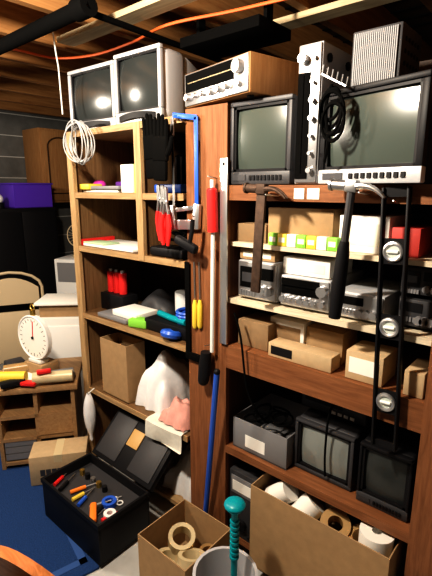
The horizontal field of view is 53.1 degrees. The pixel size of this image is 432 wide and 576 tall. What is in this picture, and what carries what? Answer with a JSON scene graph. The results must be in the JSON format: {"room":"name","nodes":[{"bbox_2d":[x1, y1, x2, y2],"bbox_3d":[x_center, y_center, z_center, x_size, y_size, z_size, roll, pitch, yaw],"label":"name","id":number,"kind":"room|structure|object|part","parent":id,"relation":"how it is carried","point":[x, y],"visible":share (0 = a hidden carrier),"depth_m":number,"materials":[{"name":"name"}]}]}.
{"room":"basement storage room","nodes":[
{"label":"basement storage room","id":0,"kind":"room"},
{"bbox_2d":[0,109,73,256],"bbox_3d":[-0.849,-0.030,1.419,5.900,2.420,6.400,11,17,39],"label":"wall","id":1,"kind":"structure","parent":0,"point":[12,123],"depth_m":4.30,"materials":[{"name":"concrete"}]},
{"bbox_2d":[22,127,70,202],"bbox_3d":[-1.529,-1.260,4.524,0.358,0.700,0.780,11,17,39],"label":"upper cabinet","id":2,"kind":"object","parent":1,"relation":"attached to","point":[45,155],"visible":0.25,"depth_m":4.23,"materials":[{"name":"brown wood"}]},
{"bbox_2d":[0,364,266,575],"bbox_3d":[-0.849,1.198,1.703,5.900,0.100,6.400,11,17,39],"label":"floor","id":3,"kind":"structure","parent":0,"point":[125,563],"depth_m":1.82,"materials":[{"name":"concrete"}]},
{"bbox_2d":[0,545,54,575],"bbox_3d":[-0.486,0.955,0.821,0.460,0.770,0.452,6,14,25],"label":"chair","id":4,"kind":"object","parent":3,"relation":"on","point":[13,562],"visible":1,"depth_m":0.87,"materials":[{"name":"brown"}]},
{"bbox_2d":[0,207,59,312],"bbox_3d":[-1.932,-0.088,4.094,0.622,1.330,0.682,11,17,39],"label":"cabinet","id":5,"kind":"object","parent":3,"relation":"on","point":[29,242],"visible":0.39,"depth_m":3.86,"materials":[{"name":"black plastic"}]},
{"bbox_2d":[0,195,4,208],"bbox_3d":[-1.866,-0.744,3.709,0.078,0.120,0.080,11,17,39],"label":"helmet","id":6,"kind":"object","parent":5,"relation":"on","point":[1,196],"visible":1,"depth_m":3.70,"materials":[{"name":"white plastic"}]},
{"bbox_2d":[0,183,52,207],"bbox_3d":[-1.774,-0.854,3.974,0.414,0.215,0.374,11,17,39],"label":"bin","id":7,"kind":"object","parent":5,"relation":"on","point":[15,195],"visible":1,"depth_m":3.83,"materials":[{"name":"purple plastic"}]},
{"bbox_2d":[0,454,98,575],"bbox_3d":[-1.718,1.025,2.198,1.500,0.014,2.200,-9,16,-34],"label":"rug","id":8,"kind":"object","parent":3,"relation":"on","point":[25,527],"visible":0.51,"depth_m":1.93,"materials":[{"name":"blue carpet"}]},
{"bbox_2d":[0,271,43,363],"bbox_3d":[-1.516,0.321,3.245,0.462,0.886,0.159,-5,14,-21],"label":"folding chair","id":9,"kind":"object","parent":8,"relation":"on","point":[13,291],"visible":0.65,"depth_m":3.22,"materials":[{"name":"beige metal"}]},
{"bbox_2d":[0,357,84,469],"bbox_3d":[-0.997,0.707,2.496,0.440,0.470,0.400,-3,13,-12],"label":"wooden shelf","id":10,"kind":"object","parent":8,"relation":"on","point":[29,415],"visible":0.62,"depth_m":2.35,"materials":[{"name":"brown wood"}]},
{"bbox_2d":[18,304,51,363],"bbox_3d":[-0.988,0.245,2.373,0.254,0.334,0.060,8,15,30],"label":"scale","id":11,"kind":"object","parent":10,"relation":"on","point":[35,338],"visible":1,"depth_m":2.35,"materials":[{"name":"white plastic"}]},
{"bbox_2d":[0,357,74,388],"bbox_3d":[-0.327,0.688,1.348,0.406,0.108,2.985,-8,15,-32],"label":"clutter","id":12,"kind":"object","parent":10,"relation":"on","point":[17,371],"visible":0.94,"depth_m":2.27,"materials":[{"name":"white paper"}]},
{"bbox_2d":[28,436,88,485],"bbox_3d":[-0.825,0.913,2.292,0.280,0.161,0.152,-3,13,-12],"label":"carton","id":13,"kind":"object","parent":8,"relation":"on","point":[45,457],"visible":0.68,"depth_m":2.22,"materials":[{"name":"cardboard"}]},
{"bbox_2d":[40,408,174,566],"bbox_3d":[-0.481,0.874,2.007,0.453,0.366,0.468,11,17,39],"label":"toolbox","id":14,"kind":"object","parent":8,"relation":"on","point":[103,511],"visible":0.91,"depth_m":1.94,"materials":[{"name":"black plastic"}]},
{"bbox_2d":[39,315,84,405],"bbox_3d":[-1.000,0.501,2.941,0.300,0.700,0.320,-1,13,-4],"label":"base cabinet","id":15,"kind":"object","parent":3,"relation":"on","point":[65,331],"visible":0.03,"depth_m":2.75,"materials":[{"name":"white paint"}]},
{"bbox_2d":[34,293,78,316],"bbox_3d":[-1.002,0.111,2.849,0.394,0.100,0.401,11,17,39],"label":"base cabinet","id":16,"kind":"object","parent":15,"relation":"on","point":[56,304],"depth_m":2.75,"materials":[{"name":"white wood"}]},
{"bbox_2d":[54,254,76,292],"bbox_3d":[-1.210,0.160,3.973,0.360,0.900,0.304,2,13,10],"label":"appliance","id":17,"kind":"object","parent":16,"relation":"on","point":[65,275],"visible":0.27,"depth_m":3.78,"materials":[{"name":"white plastic"}]},
{"bbox_2d":[67,225,73,257],"bbox_3d":[-1.203,-0.424,3.829,0.188,0.301,0.149,11,17,39],"label":"desk fan","id":18,"kind":"object","parent":17,"relation":"on","point":[71,225],"visible":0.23,"depth_m":3.82,"materials":[{"name":"beige metal"}]},
{"bbox_2d":[63,116,189,504],"bbox_3d":[-0.304,0.127,2.130,0.810,1.795,0.493,11,17,39],"label":"shelving","id":19,"kind":"object","parent":3,"relation":"on","point":[124,216],"depth_m":2.21,"materials":[{"name":"brown wood"}]},
{"bbox_3d":[-0.614,-0.652,1.941,0.181,0.193,0.074,11,17,39],"label":"hanging wire coil","id":20,"kind":"part","parent":19,"relation":"part of","materials":[{"name":"white plastic"}]},
{"bbox_2d":[83,388,95,440],"bbox_3d":[-0.671,0.679,2.299,0.064,0.294,0.066,-2,13,-7],"label":"hanging bag","id":21,"kind":"object","parent":19,"relation":"hanging from","point":[89,410],"visible":1,"depth_m":2.27,"materials":[{"name":"plastic"}]},
{"bbox_2d":[67,60,116,130],"bbox_3d":[-0.468,-0.893,2.095,0.337,0.273,0.360,11,17,39],"label":"tv","id":22,"kind":"object","parent":19,"relation":"on","point":[91,89],"visible":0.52,"depth_m":1.96,"materials":[{"name":"grey plastic"}]},
{"bbox_2d":[100,332,145,403],"bbox_3d":[-0.477,0.404,2.223,0.212,0.300,0.116,11,17,39],"label":"carton","id":23,"kind":"object","parent":19,"relation":"on","point":[122,355],"visible":0.89,"depth_m":2.17,"materials":[{"name":"cardboard"}]},
{"bbox_2d":[80,154,186,192],"bbox_3d":[-0.291,-0.536,1.995,0.714,0.185,0.330,11,17,39],"label":"clutter","id":24,"kind":"object","parent":19,"relation":"in","point":[127,184],"visible":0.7,"depth_m":1.88,"materials":[{"name":"white paper"}]},
{"bbox_2d":[81,230,187,258],"bbox_3d":[-0.300,-0.248,2.062,0.729,0.114,0.340,11,17,39],"label":"clutter","id":25,"kind":"object","parent":19,"relation":"on","point":[107,242],"visible":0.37,"depth_m":1.97,"materials":[{"name":"white paper"}]},
{"bbox_2d":[98,268,185,340],"bbox_3d":[-0.298,0.047,2.118,0.738,0.216,0.415,11,17,39],"label":"clutter","id":26,"kind":"object","parent":19,"relation":"on","point":[161,312],"visible":0.72,"depth_m":2.13,"materials":[{"name":"black plastic"}]},
{"bbox_2d":[113,43,196,123],"bbox_3d":[-0.206,-0.834,1.850,0.274,0.268,0.378,11,17,39],"label":"tv","id":27,"kind":"object","parent":19,"relation":"on","point":[150,79],"visible":0.69,"depth_m":1.71,"materials":[{"name":"grey plastic"}]},
{"bbox_2d":[142,113,173,180],"bbox_3d":[-0.214,-0.524,1.603,0.181,0.249,0.033,12,18,42],"label":"gloves","id":28,"kind":"object","parent":19,"relation":"hanging from","point":[157,143],"visible":1,"depth_m":1.59,"materials":[{"name":"black"}]},
{"bbox_2d":[135,349,189,414],"bbox_3d":[-0.239,0.430,2.151,0.223,0.277,0.280,11,17,39],"label":"cloth","id":29,"kind":"object","parent":19,"relation":"in","point":[167,378],"visible":0.89,"depth_m":2.08,"materials":[{"name":"fabric"}]},
{"bbox_2d":[155,184,171,245],"bbox_3d":[-0.200,-0.277,1.636,0.038,0.226,0.126,-5,14,-21],"label":"pliers","id":30,"kind":"object","parent":19,"relation":"hanging from","point":[163,222],"visible":1,"depth_m":1.62,"materials":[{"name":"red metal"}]},
{"bbox_2d":[145,413,188,453],"bbox_3d":[-0.215,0.656,1.974,0.230,0.090,0.089,11,17,39],"label":"cloth","id":31,"kind":"object","parent":19,"relation":"on","point":[155,429],"visible":0.83,"depth_m":1.94,"materials":[{"name":"white fabric"}]},
{"bbox_2d":[158,396,189,431],"bbox_3d":[-0.157,0.549,1.964,0.170,0.110,0.150,11,17,39],"label":"cloth","id":32,"kind":"object","parent":19,"relation":"on","point":[177,415],"visible":0.77,"depth_m":1.92,"materials":[{"name":"pink fabric"}]},
{"bbox_2d":[161,440,190,502],"bbox_3d":[-0.192,0.845,2.240,0.510,0.203,0.310,11,17,39],"label":"bag","id":33,"kind":"object","parent":19,"relation":"on","point":[177,478],"visible":0.2,"depth_m":2.08,"materials":[{"name":"plastic"}]},
{"bbox_2d":[138,499,229,575],"bbox_3d":[-0.120,1.042,1.690,0.255,0.210,0.255,11,17,39],"label":"carton","id":34,"kind":"object","parent":3,"relation":"on","point":[172,544],"visible":0.78,"depth_m":1.72,"materials":[{"name":"cardboard"}]},
{"bbox_2d":[203,369,219,512],"bbox_3d":[-0.026,0.698,1.718,0.024,0.865,0.168,-6,14,-24],"label":"broom","id":35,"kind":"object","parent":3,"relation":"on","point":[216,371],"visible":0.92,"depth_m":1.66,"materials":[{"name":"blue plastic"}]},
{"bbox_2d":[192,496,257,575],"bbox_3d":[0.031,0.943,1.441,0.220,0.513,0.220,11,17,39],"label":"bucket","id":36,"kind":"object","parent":3,"relation":"on","point":[230,560],"visible":1,"depth_m":1.50,"materials":[{"name":"grey plastic"}]},
{"bbox_2d":[185,60,431,575],"bbox_3d":[0.610,0.120,1.370,1.540,2.150,0.422,11,17,39],"label":"shelving","id":37,"kind":"object","parent":3,"relation":"on","point":[266,374],"visible":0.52,"depth_m":1.51,"materials":[{"name":"brown wood"}]},
{"bbox_2d":[174,215,197,253],"bbox_3d":[-0.108,-0.196,1.560,0.107,0.139,0.030,11,17,39],"label":"brush","id":38,"kind":"object","parent":37,"relation":"hanging from","point":[187,244],"visible":1,"depth_m":1.54,"materials":[{"name":"black plastic"}]},
{"bbox_2d":[170,112,201,229],"bbox_3d":[-0.117,-0.422,1.580,0.156,0.425,0.030,11,17,39],"label":"hanging hacksaw","id":39,"kind":"object","parent":37,"relation":"hanging from","point":[176,224],"visible":0.95,"depth_m":1.57,"materials":[{"name":"blue metal"}]},
{"bbox_2d":[184,262,199,362],"bbox_3d":[-0.087,0.097,1.683,0.087,0.395,0.012,11,17,39],"label":"square","id":40,"kind":"object","parent":37,"relation":"hanging from","point":[190,355],"visible":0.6,"depth_m":1.71,"materials":[{"name":"black metal"}]},
{"bbox_2d":[192,262,202,328],"bbox_3d":[-0.072,0.030,1.657,0.049,0.265,0.022,11,17,39],"label":"screwdriver","id":41,"kind":"object","parent":37,"relation":"hanging from","point":[197,309],"visible":1,"depth_m":1.66,"materials":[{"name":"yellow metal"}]},
{"bbox_2d":[198,344,211,385],"bbox_3d":[-0.044,0.297,1.661,0.054,0.172,0.054,-1,13,-2],"label":"mallet","id":42,"kind":"object","parent":37,"relation":"hanging from","point":[205,364],"visible":0.96,"depth_m":1.64,"materials":[{"name":"black plastic"}]},
{"bbox_2d":[207,176,217,352],"bbox_3d":[-0.012,-0.072,1.556,0.040,0.645,0.041,-4,13,-15],"label":"pump","id":43,"kind":"object","parent":37,"relation":"hanging from","point":[212,193],"visible":1,"depth_m":1.51,"materials":[{"name":"red plastic"}]},
{"bbox_2d":[220,158,228,344],"bbox_3d":[0.028,-0.116,1.535,0.032,0.664,0.010,11,17,39],"label":"hanging straightedge","id":44,"kind":"object","parent":37,"relation":"hanging from","point":[223,161],"visible":1,"depth_m":1.53,"materials":[{"name":"silver metal"}]},
{"bbox_2d":[184,51,298,108],"bbox_3d":[0.102,-0.696,1.511,0.322,0.121,0.352,-10,16,-36],"label":"receiver","id":45,"kind":"object","parent":37,"relation":"on","point":[250,75],"visible":0.81,"depth_m":1.37,"materials":[{"name":"brown wood"}]},
{"bbox_2d":[229,460,264,542],"bbox_3d":[0.134,0.874,1.766,0.138,0.300,0.115,11,17,39],"label":"box","id":46,"kind":"object","parent":37,"relation":"on","point":[243,474],"visible":0.44,"depth_m":1.73,"materials":[{"name":"grey"}]},
{"bbox_2d":[238,259,284,302],"bbox_3d":[0.220,-0.042,1.599,0.166,0.141,0.275,11,17,39],"label":"deck","id":47,"kind":"object","parent":37,"relation":"in","point":[270,290],"visible":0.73,"depth_m":1.48,"materials":[{"name":"grey plastic"}]},
{"bbox_2d":[243,182,287,292],"bbox_3d":[0.160,-0.154,1.366,0.154,0.350,0.075,11,17,39],"label":"hammer","id":48,"kind":"object","parent":37,"relation":"attached to","point":[261,190],"visible":1,"depth_m":1.35,"materials":[{"name":"wood"}]},
{"bbox_2d":[230,93,305,184],"bbox_3d":[0.234,-0.492,1.491,0.237,0.263,0.304,11,17,39],"label":"tv","id":49,"kind":"object","parent":37,"relation":"on","point":[263,130],"visible":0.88,"depth_m":1.38,"materials":[{"name":"grey"}]},
{"bbox_2d":[233,313,310,469],"bbox_3d":[0.228,0.347,1.646,0.244,0.561,0.309,11,17,39],"label":"basket","id":50,"kind":"object","parent":37,"relation":"on","point":[265,429],"visible":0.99,"depth_m":1.66,"materials":[{"name":"grey plastic"}]},
{"bbox_2d":[279,269,363,312],"bbox_3d":[0.360,0.001,1.482,0.180,0.110,0.282,11,17,39],"label":"deck","id":51,"kind":"object","parent":37,"relation":"in","point":[306,292],"visible":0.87,"depth_m":1.39,"materials":[{"name":"grey plastic"}]},
{"bbox_2d":[294,41,351,183],"bbox_3d":[0.325,-0.515,1.317,0.084,0.386,0.222,11,17,39],"label":"mixer","id":52,"kind":"object","parent":37,"relation":"attached to","point":[312,57],"visible":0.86,"depth_m":1.25,"materials":[{"name":"silver metal"}]},
{"bbox_2d":[249,472,407,575],"bbox_3d":[0.439,0.879,1.592,0.500,0.368,0.375,11,17,39],"label":"carton","id":53,"kind":"object","parent":37,"relation":"on","point":[294,532],"visible":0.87,"depth_m":1.47,"materials":[{"name":"cardboard"}]},
{"bbox_2d":[324,404,334,476],"bbox_3d":[0.407,0.508,1.492,0.013,0.260,0.118,11,17,39],"label":"hanging cable","id":54,"kind":"object","parent":37,"relation":"hanging from","point":[333,405],"visible":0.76,"depth_m":1.45,"materials":[{"name":"black plastic"}]},
{"bbox_2d":[294,408,371,490],"bbox_3d":[0.457,0.547,1.591,0.219,0.194,0.280,11,17,39],"label":"tv","id":55,"kind":"object","parent":37,"relation":"on","point":[344,437],"visible":0.89,"depth_m":1.49,"materials":[{"name":"grey"}]},
{"bbox_2d":[302,394,371,426],"bbox_3d":[0.473,0.403,1.595,0.252,0.081,0.204,11,17,39],"label":"black vcr","id":56,"kind":"object","parent":55,"relation":"on","point":[338,411],"visible":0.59,"depth_m":1.51,"materials":[{"name":"black plastic"}]},
{"bbox_2d":[238,312,428,398],"bbox_3d":[0.383,0.187,1.461,0.660,0.116,0.206,11,17,39],"label":"boxes","id":57,"kind":"object","parent":37,"relation":"on","point":[324,347],"visible":0.89,"depth_m":1.43,"materials":[{"name":"cardboard"}]},
{"bbox_2d":[237,205,431,257],"bbox_3d":[0.366,-0.201,1.413,0.622,0.123,0.227,11,17,39],"label":"boxes","id":58,"kind":"object","parent":37,"relation":"in","point":[299,226],"visible":0.94,"depth_m":1.32,"materials":[{"name":"cardboard"}]},
{"bbox_2d":[328,178,385,319],"bbox_3d":[0.379,-0.101,1.186,0.153,0.392,0.075,11,17,39],"label":"hammer","id":59,"kind":"object","parent":37,"relation":"hanging from","point":[338,286],"visible":1,"depth_m":1.18,"materials":[{"name":"black rubber"}]},
{"bbox_2d":[341,278,400,322],"bbox_3d":[0.500,0.039,1.371,0.150,0.086,0.276,11,17,39],"label":"amplifier","id":60,"kind":"object","parent":37,"relation":"in","point":[360,298],"visible":0.65,"depth_m":1.29,"materials":[{"name":"grey plastic"}]},
{"bbox_2d":[318,69,431,183],"bbox_3d":[0.527,-0.422,1.219,0.344,0.251,0.315,-9,16,-35],"label":"tv","id":61,"kind":"object","parent":37,"relation":"on","point":[386,137],"visible":0.87,"depth_m":1.09,"materials":[{"name":"black plastic"}]},
{"bbox_2d":[318,65,348,162],"bbox_3d":[0.311,-0.466,1.152,0.032,0.253,0.086,-12,18,-43],"label":"cable","id":62,"kind":"object","parent":61,"relation":"hanging from","point":[339,125],"visible":1,"depth_m":1.15,"materials":[{"name":"black plastic"}]},
{"bbox_2d":[350,21,421,86],"bbox_3d":[0.482,-0.634,1.225,0.138,0.155,0.166,11,17,39],"label":"speaker box","id":63,"kind":"object","parent":61,"relation":"on","point":[390,50],"visible":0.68,"depth_m":1.16,"materials":[{"name":"grey"}]},
{"bbox_2d":[356,424,420,521],"bbox_3d":[0.612,0.573,1.444,0.162,0.210,0.304,11,17,39],"label":"tv","id":64,"kind":"object","parent":37,"relation":"on","point":[386,478],"visible":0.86,"depth_m":1.34,"materials":[{"name":"black plastic"}]},
{"bbox_2d":[371,186,412,452],"bbox_3d":[0.473,0.101,1.176,0.100,0.735,0.035,11,17,39],"label":"spirit level","id":65,"kind":"object","parent":37,"relation":"hanging from","point":[394,251],"visible":1,"depth_m":1.17,"materials":[{"name":"black plastic"}]},
{"bbox_2d":[398,294,431,330],"bbox_3d":[0.646,0.053,1.299,0.111,0.091,0.296,11,17,39],"label":"amplifier","id":66,"kind":"object","parent":37,"relation":"on","point":[418,313],"visible":0.8,"depth_m":1.20,"materials":[{"name":"black plastic"}]},
{"bbox_2d":[400,265,431,296],"bbox_3d":[0.646,-0.036,1.279,0.111,0.086,0.295,11,17,39],"label":"amplifier","id":67,"kind":"object","parent":66,"relation":"on","point":[419,278],"visible":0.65,"depth_m":1.18,"materials":[{"name":"black plastic"}]},
{"bbox_2d":[0,0,431,117],"bbox_3d":[-0.887,-1.109,1.204,5.240,0.220,6.200,11,17,39],"label":"ceiling","id":68,"kind":"structure","parent":0,"point":[29,83],"depth_m":2.31,"materials":[{"name":"brown wood"}]},
{"bbox_2d":[52,32,62,114],"bbox_3d":[-0.718,-0.980,1.958,0.024,0.364,0.007,2,13,7],"label":"cord","id":69,"kind":"object","parent":68,"relation":"hanging from","point":[52,32],"visible":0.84,"depth_m":1.96,"materials":[{"name":"white plastic"}]},
{"bbox_2d":[0,0,224,62],"bbox_3d":[-1.178,-1.346,2.914,2.896,0.087,1.257,11,17,39],"label":"ceiling pipe","id":70,"kind":"object","parent":68,"relation":"hanging from","point":[76,10],"depth_m":1.74,"materials":[{"name":"black metal"}]},
{"bbox_2d":[12,0,285,58],"bbox_3d":[-0.444,-1.076,1.742,1.463,0.031,0.576,11,17,39],"label":"wire","id":71,"kind":"object","parent":68,"relation":"hanging from","point":[270,1],"depth_m":1.75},
{"bbox_2d":[57,0,399,46],"bbox_3d":[0.699,-0.984,1.204,3.340,0.023,0.579,11,17,39],"label":"planks","id":72,"kind":"object","parent":68,"relation":"attached to","point":[140,11],"depth_m":1.74,"materials":[{"name":"beige wood"}]},
{"bbox_2d":[180,0,290,59],"bbox_3d":[0.073,-1.055,1.748,0.405,0.129,0.220,11,17,39],"label":"duct","id":73,"kind":"object","parent":68,"relation":"hanging from","point":[257,31],"depth_m":1.70,"materials":[{"name":"black metal"}]},
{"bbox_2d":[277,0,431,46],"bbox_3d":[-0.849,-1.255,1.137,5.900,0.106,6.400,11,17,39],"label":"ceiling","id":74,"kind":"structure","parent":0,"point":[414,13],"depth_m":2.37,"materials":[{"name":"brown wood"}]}
]}

